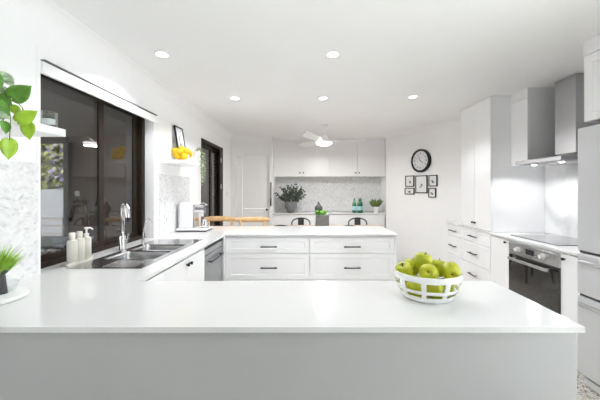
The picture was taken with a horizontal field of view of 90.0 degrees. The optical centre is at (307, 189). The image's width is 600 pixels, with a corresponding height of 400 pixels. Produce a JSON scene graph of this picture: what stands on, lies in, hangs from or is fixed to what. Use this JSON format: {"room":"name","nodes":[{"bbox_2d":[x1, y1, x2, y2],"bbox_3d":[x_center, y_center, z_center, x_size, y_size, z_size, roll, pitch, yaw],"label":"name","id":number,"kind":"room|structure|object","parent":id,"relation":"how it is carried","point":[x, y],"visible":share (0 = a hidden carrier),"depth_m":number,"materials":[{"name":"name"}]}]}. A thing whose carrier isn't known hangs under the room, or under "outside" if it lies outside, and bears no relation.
{"room":"kitchen","nodes":[
{"label":"kitchen","id":0,"kind":"room"},
{"bbox_2d":[0,0,230,268],"bbox_3d":[-1.590,0.170,1.250,0.200,2.400,10.700,0,0,0],"label":"wall","id":1,"kind":"structure","parent":0,"point":[21,32],"depth_m":2.35,"materials":[{"name":"paint"}]},
{"bbox_2d":[0,159,38,284],"bbox_3d":[-1.485,0.162,0.974,0.010,0.614,1.348,0,0,0],"label":"backsplash","id":2,"kind":"structure","parent":1,"relation":"attached to","point":[19,180],"depth_m":1.54,"materials":[{"name":"stone"}]},
{"bbox_2d":[0,116,65,136],"bbox_3d":[-1.355,-0.283,1.031,0.269,0.037,0.962,0,0,0],"label":"floating shelf","id":3,"kind":"object","parent":1,"relation":"attached to","point":[42,130],"visible":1,"depth_m":1.42,"materials":[{"name":"paint"}]},
{"bbox_2d":[0,71,37,159],"bbox_3d":[-1.265,-0.304,1.195,0.328,0.373,0.147,0,0,-11],"label":"pothos","id":4,"kind":"object","parent":3,"relation":"on","point":[19,94],"visible":1,"depth_m":1.22,"materials":[{"name":"green plant"}]},
{"bbox_2d":[41,110,54,124],"bbox_3d":[-1.270,-0.342,1.470,0.065,0.078,0.065,0,0,22],"label":"glass votive","id":5,"kind":"object","parent":3,"relation":"on","point":[47,121],"visible":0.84,"depth_m":1.45,"materials":[{"name":"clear glass"}]},
{"bbox_2d":[42,118,54,124],"bbox_3d":[-1.270,-0.332,1.470,0.050,0.030,0.050,0,0,0],"label":"candle","id":6,"kind":"object","parent":5,"relation":"on","point":[47,121],"depth_m":1.45,"materials":[{"name":"white wax"}]},
{"bbox_2d":[36,46,40,273],"bbox_3d":[-1.488,-0.161,1.657,0.003,1.259,0.022,0,0,0],"label":"trim","id":7,"kind":"structure","parent":1,"relation":"attached to","point":[38,49],"depth_m":1.66,"materials":[{"name":"paint"}]},
{"bbox_2d":[41,74,144,268],"bbox_3d":[-1.571,-0.123,2.284,0.158,1.186,1.230,0,0,0],"label":"window","id":8,"kind":"structure","parent":1,"relation":"in","point":[99,244],"depth_m":2.33,"materials":[{"name":"brown metal"}]},
{"bbox_2d":[41,59,157,123],"bbox_3d":[-1.476,-0.685,2.304,0.028,0.080,1.272,0,0,0],"label":"roller blind","id":9,"kind":"object","parent":8,"relation":"attached to","point":[49,69],"visible":1,"depth_m":2.03,"materials":[{"name":"fabric"}]},
{"bbox_2d":[8,0,233,140],"bbox_3d":[-1.445,-0.985,0.900,0.090,0.090,9.800,0,0,0],"label":"trim","id":10,"kind":"structure","parent":1,"relation":"attached to","point":[48,12],"depth_m":2.15,"materials":[{"name":"paint"}]},
{"bbox_2d":[164,213,167,224],"bbox_3d":[-1.473,0.310,3.120,0.012,0.116,0.072,0,0,0],"label":"power outlet","id":11,"kind":"object","parent":1,"relation":"attached to","point":[165,215],"visible":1,"depth_m":3.11,"materials":[{"name":"white plastic"}]},
{"bbox_2d":[159,174,189,236],"bbox_3d":[-1.485,0.157,3.373,0.010,0.624,0.766,0,0,0],"label":"backsplash","id":12,"kind":"structure","parent":1,"relation":"attached to","point":[173,190],"depth_m":3.25,"materials":[{"name":"stone"}]},
{"bbox_2d":[161,160,200,166],"bbox_3d":[-1.355,-0.283,3.270,0.269,0.037,0.460,0,0,0],"label":"floating shelf","id":13,"kind":"object","parent":1,"relation":"attached to","point":[181,163],"visible":0.91,"depth_m":3.06,"materials":[{"name":"paint"}]},
{"bbox_2d":[173,125,185,147],"bbox_3d":[-1.435,-0.505,3.390,0.080,0.406,0.210,0,0,0],"label":"picture frame","id":14,"kind":"object","parent":13,"relation":"on","point":[179,136],"visible":0.55,"depth_m":3.37,"materials":[{"name":"black metal"}]},
{"bbox_2d":[176,127,184,146],"bbox_3d":[-1.436,-0.505,3.390,0.065,0.372,0.178,0,0,0],"label":"print","id":15,"kind":"object","parent":14,"relation":"attached to","point":[180,141],"depth_m":3.39},
{"bbox_2d":[172,146,192,159],"bbox_3d":[-1.322,-0.377,3.120,0.200,0.150,0.190,0,0,0],"label":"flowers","id":16,"kind":"object","parent":13,"relation":"on","point":[181,153],"visible":1,"depth_m":3.07,"materials":[{"name":"yellow plant"}]},
{"bbox_2d":[189,148,205,183],"bbox_3d":[-1.257,-0.259,3.400,0.196,0.430,0.110,0,0,0],"label":"plant","id":17,"kind":"object","parent":13,"relation":"on","point":[196,156],"visible":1,"depth_m":3.38,"materials":[{"name":"green plant"}]},
{"bbox_2d":[201,138,222,225],"bbox_3d":[-1.557,0.323,4.720,0.146,2.094,1.078,0,0,0],"label":"door","id":18,"kind":"structure","parent":1,"relation":"in","point":[209,147],"depth_m":5.05,"materials":[{"name":"brown metal"}]},
{"bbox_2d":[231,137,272,225],"bbox_3d":[-1.090,0.170,5.870,0.800,2.400,0.140,0,0,0],"label":"wall","id":19,"kind":"structure","parent":0,"point":[236,146],"depth_m":5.80,"materials":[{"name":"paint"}]},
{"bbox_2d":[233,152,269,225],"bbox_3d":[-1.093,0.323,5.862,0.715,2.095,0.155,0,0,0],"label":"door","id":20,"kind":"structure","parent":19,"relation":"in","point":[251,170],"depth_m":5.86,"materials":[{"name":"paint"}]},
{"bbox_2d":[231,135,271,140],"bbox_3d":[-1.095,-0.985,5.755,0.790,0.090,0.090,0,0,0],"label":"trim","id":21,"kind":"structure","parent":19,"relation":"attached to","point":[235,137],"depth_m":5.79,"materials":[{"name":"paint"}]},
{"bbox_2d":[270,182,271,205],"bbox_3d":[-0.716,0.090,5.788,0.032,0.460,0.020,0,0,0],"label":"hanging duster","id":22,"kind":"object","parent":19,"relation":"hanging from","point":[270,182],"visible":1,"depth_m":5.78,"materials":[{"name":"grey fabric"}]},
{"bbox_2d":[273,138,275,212],"bbox_3d":[-0.710,0.170,6.183,0.040,2.400,0.475,0,0,0],"label":"wall","id":23,"kind":"structure","parent":0,"point":[274,178],"depth_m":6.00,"materials":[{"name":"paint"}]},
{"bbox_2d":[285,201,296,212],"bbox_3d":[-0.345,0.352,6.050,0.244,0.225,0.244,0,0,0],"label":"pot","id":24,"kind":"object","parent":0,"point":[290,206],"depth_m":5.96,"materials":[{"name":"grey concrete"}]},
{"bbox_2d":[51,0,599,137],"bbox_3d":[0.725,-1.080,1.250,4.950,0.100,10.700,0,0,0],"label":"ceiling","id":25,"kind":"structure","parent":0,"point":[453,55],"depth_m":2.26,"materials":[{"name":"paint"}]},
{"bbox_2d":[154,51,169,57],"bbox_3d":[-1.110,-1.026,2.280,0.110,0.006,0.110,0,0,0],"label":"recessed light","id":26,"kind":"object","parent":25,"relation":"in","point":[162,54],"visible":1,"depth_m":2.28,"materials":[{"name":"white plastic"}]},
{"bbox_2d":[299,124,366,146],"bbox_3d":[0.394,-0.866,4.774,1.122,0.327,1.223,0,0,0],"label":"ceiling fan","id":27,"kind":"object","parent":25,"relation":"hanging from","point":[322,140],"visible":1,"depth_m":4.75,"materials":[{"name":"white plastic"}]},
{"bbox_2d":[326,51,339,57],"bbox_3d":[0.190,-1.026,2.280,0.110,0.006,0.110,0,0,0],"label":"recessed light","id":28,"kind":"object","parent":25,"relation":"in","point":[332,54],"visible":1,"depth_m":2.28,"materials":[{"name":"white plastic"}]},
{"bbox_2d":[408,95,417,98],"bbox_3d":[1.165,-1.026,3.330,0.110,0.006,0.110,0,0,0],"label":"recessed light","id":29,"kind":"object","parent":25,"relation":"in","point":[411,96],"visible":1,"depth_m":3.31,"materials":[{"name":"white plastic"}]},
{"bbox_2d":[373,207,378,212],"bbox_3d":[1.370,0.405,6.030,0.130,0.120,0.130,0,0,0],"label":"pot","id":30,"kind":"object","parent":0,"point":[376,209],"depth_m":5.98,"materials":[{"name":"white ceramic"}]},
{"bbox_2d":[380,177,380,211],"bbox_3d":[0.485,0.170,6.485,2.470,2.400,0.130,0,0,0],"label":"wall","id":31,"kind":"structure","parent":0,"point":[380,177],"depth_m":6.42,"materials":[{"name":"paint"}]},
{"bbox_2d":[276,177,379,210],"bbox_3d":[0.425,0.095,6.414,2.230,0.730,0.012,0,0,0],"label":"backsplash","id":32,"kind":"structure","parent":31,"relation":"attached to","point":[333,193],"depth_m":6.41,"materials":[{"name":"stone"}]},
{"bbox_2d":[274,140,384,176],"bbox_3d":[0.433,-0.646,6.207,2.243,0.767,0.386,0,0,0],"label":"upper cabinet","id":33,"kind":"object","parent":31,"relation":"attached to","point":[338,159],"visible":0.96,"depth_m":6.04,"materials":[{"name":"white wood"}]},
{"bbox_2d":[274,138,385,139],"bbox_3d":[0.430,-1.007,6.008,2.260,0.044,0.045,0,0,0],"label":"trim","id":34,"kind":"structure","parent":33,"relation":"attached to","point":[274,138],"depth_m":6.03,"materials":[{"name":"paint"}]},
{"bbox_2d":[381,140,385,227],"bbox_3d":[1.630,0.170,6.200,0.140,2.400,0.600,0,0,0],"label":"wall","id":35,"kind":"structure","parent":0,"point":[383,179],"depth_m":6.12,"materials":[{"name":"paint"}]},
{"bbox_2d":[386,125,460,277],"bbox_3d":[2.149,0.170,4.865,0.277,2.400,2.254,0,0,-28],"label":"wall","id":36,"kind":"structure","parent":0,"point":[419,220],"depth_m":4.98,"materials":[{"name":"paint"}]},
{"bbox_2d":[405,176,414,186],"bbox_3d":[1.782,-0.145,5.252,0.019,0.191,0.196,0,0,-28],"label":"picture frame","id":37,"kind":"object","parent":36,"relation":"attached to","point":[409,180],"visible":1,"depth_m":5.24,"materials":[{"name":"black metal"}]},
{"bbox_2d":[406,176,412,185],"bbox_3d":[1.785,-0.145,5.254,0.010,0.165,0.170,0,0,-28],"label":"print","id":38,"kind":"object","parent":37,"relation":"attached to","point":[409,179],"depth_m":5.26},
{"bbox_2d":[405,188,414,194],"bbox_3d":[1.780,0.030,5.256,0.019,0.114,0.215,0,0,-28],"label":"picture frame","id":39,"kind":"object","parent":36,"relation":"attached to","point":[411,191],"visible":1,"depth_m":5.24,"materials":[{"name":"black metal"}]},
{"bbox_2d":[405,189,412,193],"bbox_3d":[1.783,0.030,5.258,0.010,0.088,0.189,0,0,-28],"label":"print","id":40,"kind":"object","parent":39,"relation":"attached to","point":[407,191],"depth_m":5.27},
{"bbox_2d":[411,149,430,171],"bbox_3d":[1.885,-0.481,5.020,0.050,0.390,0.390,0,0,-28],"label":"wall clock","id":41,"kind":"object","parent":36,"relation":"attached to","point":[421,158],"visible":1,"depth_m":4.99,"materials":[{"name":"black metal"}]},
{"bbox_2d":[415,175,427,192],"bbox_3d":[1.900,-0.087,5.028,0.019,0.294,0.243,0,0,-28],"label":"picture frame","id":42,"kind":"object","parent":36,"relation":"attached to","point":[421,182],"visible":1,"depth_m":5.02,"materials":[{"name":"black metal"}]},
{"bbox_2d":[416,176,425,191],"bbox_3d":[1.903,-0.087,5.030,0.010,0.268,0.217,0,0,-28],"label":"print","id":43,"kind":"object","parent":42,"relation":"attached to","point":[420,180],"depth_m":5.03},
{"bbox_2d":[384,118,460,140],"bbox_3d":[1.984,-0.985,4.794,0.090,0.090,2.227,0,0,-28],"label":"trim","id":44,"kind":"structure","parent":36,"relation":"attached to","point":[455,122],"depth_m":4.93,"materials":[{"name":"paint"}]},
{"bbox_2d":[428,188,435,197],"bbox_3d":[2.002,0.053,4.834,0.019,0.152,0.143,0,0,-28],"label":"picture frame","id":45,"kind":"object","parent":36,"relation":"attached to","point":[431,191],"visible":1,"depth_m":4.83,"materials":[{"name":"black metal"}]},
{"bbox_2d":[429,189,434,196],"bbox_3d":[2.005,0.053,4.836,0.010,0.126,0.117,0,0,-28],"label":"print","id":46,"kind":"object","parent":45,"relation":"attached to","point":[431,191],"depth_m":4.84},
{"bbox_2d":[428,175,437,185],"bbox_3d":[2.008,-0.142,4.822,0.019,0.182,0.162,0,0,-28],"label":"picture frame","id":47,"kind":"object","parent":36,"relation":"attached to","point":[432,179],"visible":1,"depth_m":4.82,"materials":[{"name":"black metal"}]},
{"bbox_2d":[429,176,435,185],"bbox_3d":[2.011,-0.142,4.824,0.010,0.156,0.136,0,0,-28],"label":"print","id":48,"kind":"object","parent":47,"relation":"attached to","point":[432,179],"depth_m":4.83},
{"bbox_2d":[396,277,599,399],"bbox_3d":[0.725,1.420,1.250,4.950,0.100,10.700,0,0,0],"label":"floor","id":49,"kind":"structure","parent":0,"point":[584,392],"depth_m":2.04,"materials":[{"name":"stone"}]},
{"bbox_2d":[146,249,203,280],"bbox_3d":[-1.165,0.930,2.047,0.611,0.880,1.042,0,0,0],"label":"base cabinet","id":50,"kind":"object","parent":49,"relation":"on","point":[191,268],"visible":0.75,"depth_m":2.19,"materials":[{"name":"white wood"}]},
{"bbox_2d":[0,226,584,332],"bbox_3d":[-0.312,0.480,2.442,2.521,0.020,2.835,0,0,0],"label":"countertop","id":51,"kind":"structure","parent":50,"relation":"on","point":[60,299],"depth_m":1.23,"materials":[{"name":"white stone"}]},
{"bbox_2d":[0,287,29,304],"bbox_3d":[-1.352,0.461,1.275,0.250,0.018,0.250,0,0,0],"label":"round board","id":52,"kind":"object","parent":51,"relation":"on","point":[20,292],"visible":0.89,"depth_m":1.29,"materials":[{"name":"white ceramic"}]},
{"bbox_2d":[0,243,24,296],"bbox_3d":[-1.347,0.335,1.265,0.251,0.232,0.256,0,0,-25],"label":"grass plant","id":53,"kind":"object","parent":52,"relation":"on","point":[5,261],"visible":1,"depth_m":1.28,"materials":[{"name":"green plant"}]},
{"bbox_2d":[65,256,92,265],"bbox_3d":[-1.464,0.460,1.925,0.073,0.020,0.214,0,0,0],"label":"tray","id":54,"kind":"object","parent":51,"relation":"on","point":[91,258],"visible":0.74,"depth_m":1.87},
{"bbox_2d":[67,232,77,263],"bbox_3d":[-1.464,0.365,1.862,0.054,0.193,0.054,0,0,0],"label":"soap bottle","id":55,"kind":"object","parent":54,"relation":"on","point":[72,243],"visible":0.94,"depth_m":1.85,"materials":[{"name":"white plastic"}]},
{"bbox_2d":[76,231,84,261],"bbox_3d":[-1.464,0.365,1.922,0.054,0.193,0.054,0,0,0],"label":"soap bottle","id":56,"kind":"object","parent":54,"relation":"on","point":[79,234],"visible":0.81,"depth_m":1.91,"materials":[{"name":"white plastic"}]},
{"bbox_2d":[82,227,92,259],"bbox_3d":[-1.463,0.354,1.982,0.055,0.214,0.055,0,0,19],"label":"soap bottle","id":57,"kind":"object","parent":54,"relation":"on","point":[86,237],"visible":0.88,"depth_m":1.97,"materials":[{"name":"white plastic"}]},
{"bbox_2d":[118,203,129,249],"bbox_3d":[-1.417,0.285,2.330,0.137,0.369,0.057,0,0,30],"label":"mixer tap","id":58,"kind":"object","parent":51,"relation":"on","point":[125,210],"visible":1,"depth_m":2.33,"materials":[{"name":"silver metal"}]},
{"bbox_2d":[67,239,202,268],"bbox_3d":[-1.205,0.558,2.290,0.440,0.186,1.040,0,0,0],"label":"sink","id":59,"kind":"object","parent":51,"relation":"in","point":[140,256],"visible":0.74,"depth_m":2.26,"materials":[{"name":"metal"}]},
{"bbox_2d":[141,218,151,242],"bbox_3d":[-1.426,0.361,2.647,0.113,0.217,0.036,0,0,20],"label":"tap","id":60,"kind":"object","parent":51,"relation":"on","point":[143,236],"visible":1,"depth_m":2.65,"materials":[{"name":"silver metal"}]},
{"bbox_2d":[176,202,212,231],"bbox_3d":[-1.298,0.307,3.440,0.345,0.324,0.240,0,0,0],"label":"coffee machine","id":61,"kind":"object","parent":51,"relation":"on","point":[188,212],"visible":0.96,"depth_m":3.35,"materials":[{"name":"white plastic"}]},
{"bbox_2d":[201,219,208,227],"bbox_3d":[-1.181,0.389,3.446,0.081,0.088,0.073,0,0,-22],"label":"milk jug","id":62,"kind":"object","parent":61,"relation":"on","point":[205,223],"visible":0.99,"depth_m":3.42,"materials":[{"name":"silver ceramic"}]},
{"bbox_2d":[393,264,462,303],"bbox_3d":[0.526,0.412,1.330,0.288,0.114,0.288,0,0,0],"label":"fruit bowl","id":63,"kind":"object","parent":51,"relation":"on","point":[402,278],"visible":0.7,"depth_m":1.22,"materials":[{"name":"white ceramic"}]},
{"bbox_2d":[395,261,412,275],"bbox_3d":[0.425,0.361,1.329,0.079,0.082,0.081,0,0,26],"label":"apple","id":64,"kind":"object","parent":63,"relation":"in","point":[404,267],"visible":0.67,"depth_m":1.30,"materials":[{"name":"green food"}]},
{"bbox_2d":[406,281,421,296],"bbox_3d":[0.461,0.427,1.291,0.078,0.080,0.080,0,0,-16],"label":"apple","id":65,"kind":"object","parent":63,"relation":"in","point":[410,285],"visible":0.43,"depth_m":1.26,"materials":[{"name":"green food"}]},
{"bbox_2d":[427,285,443,298],"bbox_3d":[0.538,0.426,1.266,0.081,0.079,0.079,0,0,31],"label":"apple","id":66,"kind":"object","parent":63,"relation":"in","point":[430,288],"visible":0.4,"depth_m":1.24,"materials":[{"name":"green food"}]},
{"bbox_2d":[419,264,438,278],"bbox_3d":[0.508,0.353,1.262,0.078,0.080,0.080,0,0,17],"label":"apple","id":67,"kind":"object","parent":66,"relation":"on","point":[430,271],"visible":0.86,"depth_m":1.24,"materials":[{"name":"green food"}]},
{"bbox_2d":[439,278,453,296],"bbox_3d":[0.593,0.425,1.305,0.079,0.082,0.081,0,0,22],"label":"apple","id":68,"kind":"object","parent":63,"relation":"in","point":[452,286],"visible":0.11,"depth_m":1.27,"materials":[{"name":"green food"}]},
{"bbox_2d":[441,262,460,278],"bbox_3d":[0.616,0.352,1.292,0.078,0.079,0.081,0,0,10],"label":"apple","id":69,"kind":"object","parent":68,"relation":"on","point":[448,269],"visible":0.84,"depth_m":1.26,"materials":[{"name":"green food"}]},
{"bbox_3d":[0.479,0.422,1.374,0.079,0.080,0.079,12,-16,-22],"label":"apple","id":70,"kind":"object","parent":63,"relation":"in","visible":0},
{"bbox_2d":[405,258,418,274],"bbox_3d":[0.483,0.358,1.395,0.079,0.083,0.078,0,0,27],"label":"apple","id":71,"kind":"object","parent":70,"relation":"on","point":[411,261],"visible":0.35,"depth_m":1.36,"materials":[{"name":"green food"}]},
{"bbox_2d":[414,252,432,268],"bbox_3d":[0.515,0.319,1.344,0.079,0.082,0.078,0,0,27],"label":"apple","id":72,"kind":"object","parent":71,"relation":"on","point":[420,258],"visible":0.76,"depth_m":1.32,"materials":[{"name":"green food"}]},
{"label":"apple","id":73,"kind":"object","parent":63,"relation":"in","visible":0},
{"bbox_2d":[432,258,445,276],"bbox_3d":[0.590,0.353,1.356,0.079,0.081,0.079,0,0,22],"label":"apple","id":74,"kind":"object","parent":73,"relation":"on","point":[438,264],"visible":0.51,"depth_m":1.33,"materials":[{"name":"green food"}]},
{"bbox_2d":[203,240,223,280],"bbox_3d":[-1.149,0.934,2.835,0.602,0.872,0.526,0,0,0],"label":"dishwasher","id":75,"kind":"object","parent":49,"relation":"on","point":[213,253],"visible":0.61,"depth_m":2.81,"materials":[{"name":"silver metal"}]},
{"bbox_2d":[204,216,235,225],"bbox_3d":[-1.232,0.871,4.003,0.480,1.002,0.394,0,0,7],"label":"bar stool","id":76,"kind":"object","parent":49,"relation":"on","point":[230,219],"visible":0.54,"depth_m":4.15,"materials":[{"name":"brown wood"}]},
{"bbox_2d":[235,217,269,225],"bbox_3d":[-0.750,0.871,3.903,0.480,1.002,0.394,0,0,0],"label":"bar stool","id":77,"kind":"object","parent":49,"relation":"on","point":[240,220],"visible":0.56,"depth_m":4.05,"materials":[{"name":"brown wood"}]},
{"bbox_2d":[0,333,576,399],"bbox_3d":[-0.267,0.930,1.295,2.407,0.880,0.500,0,0,0],"label":"peninsula base panel","id":78,"kind":"object","parent":49,"relation":"on","point":[33,366],"visible":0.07,"depth_m":1.04,"materials":[{"name":"white wood"}]},
{"bbox_2d":[291,217,310,224],"bbox_3d":[-0.130,0.943,5.309,0.425,0.859,0.464,0,0,0],"label":"metal chair","id":79,"kind":"object","parent":49,"relation":"on","point":[300,219],"visible":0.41,"depth_m":5.51,"materials":[{"name":"black metal"}]},
{"bbox_2d":[219,236,395,280],"bbox_3d":[-0.235,0.930,3.371,2.330,0.880,0.538,0,0,0],"label":"base cabinet","id":80,"kind":"object","parent":49,"relation":"on","point":[244,258],"visible":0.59,"depth_m":3.16,"materials":[{"name":"white wood"}]},
{"bbox_2d":[266,225,379,225],"bbox_3d":[0.235,0.995,4.930,2.030,0.750,0.620,0,0,0],"label":"dining table","id":81,"kind":"object","parent":49,"relation":"on","point":[266,225],"visible":0.02,"depth_m":5.17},
{"bbox_2d":[315,201,322,224],"bbox_3d":[0.181,0.407,5.110,0.136,0.424,0.136,0,0,0],"label":"ornament","id":82,"kind":"object","parent":81,"relation":"on","point":[318,206],"visible":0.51,"depth_m":5.07,"materials":[{"name":"ceramic"}]},
{"bbox_2d":[315,209,328,225],"bbox_3d":[0.224,0.465,4.917,0.234,0.309,0.226,0,0,0],"label":"concrete planter","id":83,"kind":"object","parent":81,"relation":"on","point":[322,218],"visible":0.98,"depth_m":4.84,"materials":[{"name":"grey concrete"}]},
{"bbox_2d":[273,211,385,227],"bbox_3d":[0.413,0.917,6.120,2.203,0.905,0.571,0,0,0],"label":"base cabinet","id":84,"kind":"object","parent":49,"relation":"on","point":[279,217],"visible":0.18,"depth_m":5.86,"materials":[{"name":"white wood"}]},
{"bbox_2d":[274,184,305,212],"bbox_3d":[-0.344,0.173,6.034,0.618,0.583,0.445,0,0,16],"label":"eucalyptus","id":85,"kind":"object","parent":84,"relation":"on","point":[290,206],"visible":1,"depth_m":5.98,"materials":[{"name":"green plant"}]},
{"bbox_2d":[352,198,355,212],"bbox_3d":[0.925,0.314,6.000,0.085,0.302,0.085,0,0,0],"label":"water bottle","id":86,"kind":"object","parent":84,"relation":"on","point":[354,202],"visible":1,"depth_m":5.96,"materials":[{"name":"green glass"}]},
{"bbox_2d":[357,198,360,212],"bbox_3d":[1.025,0.314,6.000,0.085,0.302,0.085,0,0,0],"label":"water bottle","id":87,"kind":"object","parent":84,"relation":"on","point":[359,202],"visible":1,"depth_m":5.96,"materials":[{"name":"green glass"}]},
{"bbox_2d":[369,199,382,212],"bbox_3d":[1.359,0.315,6.042,0.311,0.299,0.154,0,0,0],"label":"potted succulent","id":88,"kind":"object","parent":84,"relation":"on","point":[375,204],"visible":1,"depth_m":5.99,"materials":[{"name":"green plant"}]},
{"bbox_2d":[348,217,366,224],"bbox_3d":[0.910,0.943,5.309,0.425,0.859,0.464,0,0,0],"label":"metal chair","id":89,"kind":"object","parent":49,"relation":"on","point":[357,221],"visible":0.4,"depth_m":5.51,"materials":[{"name":"black metal"}]},
{"bbox_2d":[446,222,492,280],"bbox_3d":[2.277,0.917,3.801,0.626,0.905,1.038,0,0,0],"label":"drawer bank","id":90,"kind":"object","parent":49,"relation":"on","point":[468,247],"visible":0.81,"depth_m":3.70,"materials":[{"name":"white wood"}]},
{"bbox_2d":[461,96,544,231],"bbox_3d":[2.285,-0.282,3.602,0.623,1.492,0.633,0,0,0],"label":"pantry cabinet","id":91,"kind":"object","parent":90,"relation":"on","point":[497,195],"visible":0.92,"depth_m":3.29,"materials":[{"name":"white wood"}]},
{"bbox_2d":[491,235,508,288],"bbox_3d":[2.267,0.930,3.136,0.586,0.880,0.288,0,0,0],"label":"base cabinet","id":92,"kind":"object","parent":49,"relation":"on","point":[499,245],"visible":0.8,"depth_m":3.12,"materials":[{"name":"white wood"}]},
{"bbox_2d":[509,239,564,315],"bbox_3d":[2.280,0.930,2.675,0.560,0.880,0.630,0,0,0],"label":"base cabinet","id":93,"kind":"object","parent":49,"relation":"on","point":[561,253],"visible":0.06,"depth_m":2.37,"materials":[{"name":"white wood"}]},
{"bbox_2d":[507,241,560,314],"bbox_3d":[2.219,0.831,2.678,0.562,0.634,0.593,0,0,0],"label":"oven","id":94,"kind":"object","parent":93,"relation":"in","point":[534,273],"visible":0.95,"depth_m":2.61,"materials":[{"name":"grey glass"}]},
{"bbox_2d":[489,232,579,255],"bbox_3d":[2.284,0.480,2.706,0.607,0.020,1.152,0,0,0],"label":"benchtop","id":95,"kind":"object","parent":93,"relation":"on","point":[573,250],"visible":0.51,"depth_m":2.67,"materials":[{"name":"white stone"}]},
{"bbox_2d":[510,234,577,245],"bbox_3d":[2.320,0.466,2.792,0.480,0.007,0.595,0,0,0],"label":"cooktop","id":96,"kind":"object","parent":95,"relation":"on","point":[554,239],"visible":0.85,"depth_m":2.83,"materials":[{"name":"glass"}]},
{"bbox_2d":[561,253,579,368],"bbox_3d":[2.267,0.930,2.245,0.586,0.880,0.224,0,0,0],"label":"base cabinet","id":97,"kind":"object","parent":49,"relation":"on","point":[570,262],"visible":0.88,"depth_m":2.29,"materials":[{"name":"white wood"}]},
{"bbox_2d":[578,124,599,394],"bbox_3d":[2.212,0.470,1.664,0.715,1.800,0.908,0,0,0],"label":"refrigerator","id":98,"kind":"object","parent":49,"relation":"on","point":[588,137],"visible":0.99,"depth_m":2.03,"materials":[{"name":"metal"}]},
{"bbox_3d":[2.675,0.170,0.100,0.150,2.400,8.400,0,0,0],"label":"wall","id":99,"kind":"structure","parent":0,"visible":0},
{"bbox_2d":[511,88,554,165],"bbox_3d":[2.396,-0.640,3.157,0.404,0.778,0.246,0,0,0],"label":"upper cabinet","id":100,"kind":"object","parent":99,"relation":"attached to","point":[532,109],"visible":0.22,"depth_m":3.03,"materials":[{"name":"white wood"}]},
{"bbox_2d":[515,73,599,165],"bbox_3d":[2.338,-0.631,2.754,0.496,0.794,0.548,0,0,0],"label":"range hood","id":101,"kind":"object","parent":99,"relation":"attached to","point":[569,91],"visible":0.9,"depth_m":2.72,"materials":[{"name":"metal"}]},
{"bbox_2d":[545,164,577,237],"bbox_3d":[2.594,-0.032,2.691,0.012,0.997,1.182,0,0,0],"label":"backsplash","id":102,"kind":"structure","parent":99,"relation":"attached to","point":[561,181],"depth_m":3.06,"materials":[{"name":"glass"}]},
{"bbox_2d":[583,34,599,121],"bbox_3d":[2.249,-0.750,1.627,0.691,0.560,0.953,0,0,0],"label":"upper cabinet","id":103,"kind":"object","parent":99,"relation":"attached to","point":[591,47],"visible":1,"depth_m":2.04,"materials":[{"name":"paint"}]},
{"label":"outside","id":104,"kind":"structure","parent":0,"visible":0},
{"bbox_2d":[41,78,131,136],"bbox_3d":[-3.300,-1.120,3.175,3.200,0.100,5.950,0,0,0],"label":"ceiling","id":105,"kind":"structure","parent":104,"point":[72,111],"depth_m":4.28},
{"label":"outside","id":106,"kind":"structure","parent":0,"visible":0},
{"bbox_3d":[-6.950,-1.120,3.150,4.100,0.100,5.900,0,0,0],"label":"ceiling","id":107,"kind":"structure","parent":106,"visible":0},
{"bbox_2d":[41,136,68,143],"bbox_3d":[-6.920,-1.000,6.050,4.160,0.140,0.100,0,0,0],"label":"pergola beam","id":108,"kind":"structure","parent":107,"relation":"attached to","point":[44,140],"depth_m":6.00,"materials":[{"name":"paint"}]},
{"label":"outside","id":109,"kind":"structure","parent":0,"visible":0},
{"bbox_3d":[-7.380,1.460,6.000,11.240,0.100,16.000,0,0,0],"label":"patio","id":110,"kind":"object","parent":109,"visible":0},
{"bbox_2d":[41,190,62,246],"bbox_3d":[-7.650,0.705,7.250,6.700,1.410,0.100,0,0,0],"label":"wall","id":111,"kind":"structure","parent":110,"relation":"on","point":[51,200],"depth_m":7.20,"materials":[{"name":"white paint"}]},
{"bbox_2d":[41,144,62,189],"bbox_3d":[-7.017,-0.667,8.611,5.566,4.074,1.578,0,0,0],"label":"hedge","id":112,"kind":"object","parent":110,"relation":"on","point":[51,154],"visible":0.06,"depth_m":8.22,"materials":[{"name":"green plant"}]},
{"bbox_2d":[41,218,63,252],"bbox_3d":[-4.120,0.930,4.620,0.400,0.960,0.400,0,0,0],"label":"patio chair","id":113,"kind":"object","parent":110,"relation":"on","point":[61,226],"visible":0.25,"depth_m":4.79,"materials":[{"name":"plastic"}]},
{"bbox_2d":[41,246,64,254],"bbox_3d":[-2.654,0.975,2.992,0.424,0.873,0.444,0,0,-40],"label":"patio chair","id":114,"kind":"object","parent":110,"relation":"on","point":[42,247],"visible":0.14,"depth_m":2.87,"materials":[{"name":"grey plastic"}]},
{"bbox_2d":[63,142,71,248],"bbox_3d":[-4.750,0.240,5.933,0.100,2.340,0.105,0,0,0],"label":"patio post","id":115,"kind":"object","parent":110,"relation":"on","point":[67,146],"visible":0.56,"depth_m":5.88,"materials":[{"name":"paint"}]},
{"bbox_2d":[41,236,93,254],"bbox_3d":[-3.525,1.028,3.750,1.150,0.765,0.800,0,0,0],"label":"outdoor table","id":116,"kind":"object","parent":110,"relation":"on","point":[57,241],"visible":0.14,"depth_m":3.72,"materials":[{"name":"white plastic"}]},
{"bbox_2d":[69,136,204,242],"bbox_3d":[-3.235,0.170,6.075,3.070,2.480,0.150,0,0,0],"label":"window glass","id":117,"kind":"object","parent":110,"relation":"on","point":[117,149],"depth_m":6.00,"materials":[{"name":"glass"}]},
{"bbox_2d":[202,154,204,181],"bbox_3d":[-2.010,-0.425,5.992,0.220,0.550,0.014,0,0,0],"label":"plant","id":118,"kind":"object","parent":117,"relation":"attached to","point":[203,159],"visible":0.02,"depth_m":5.99,"materials":[{"name":"green plant"}]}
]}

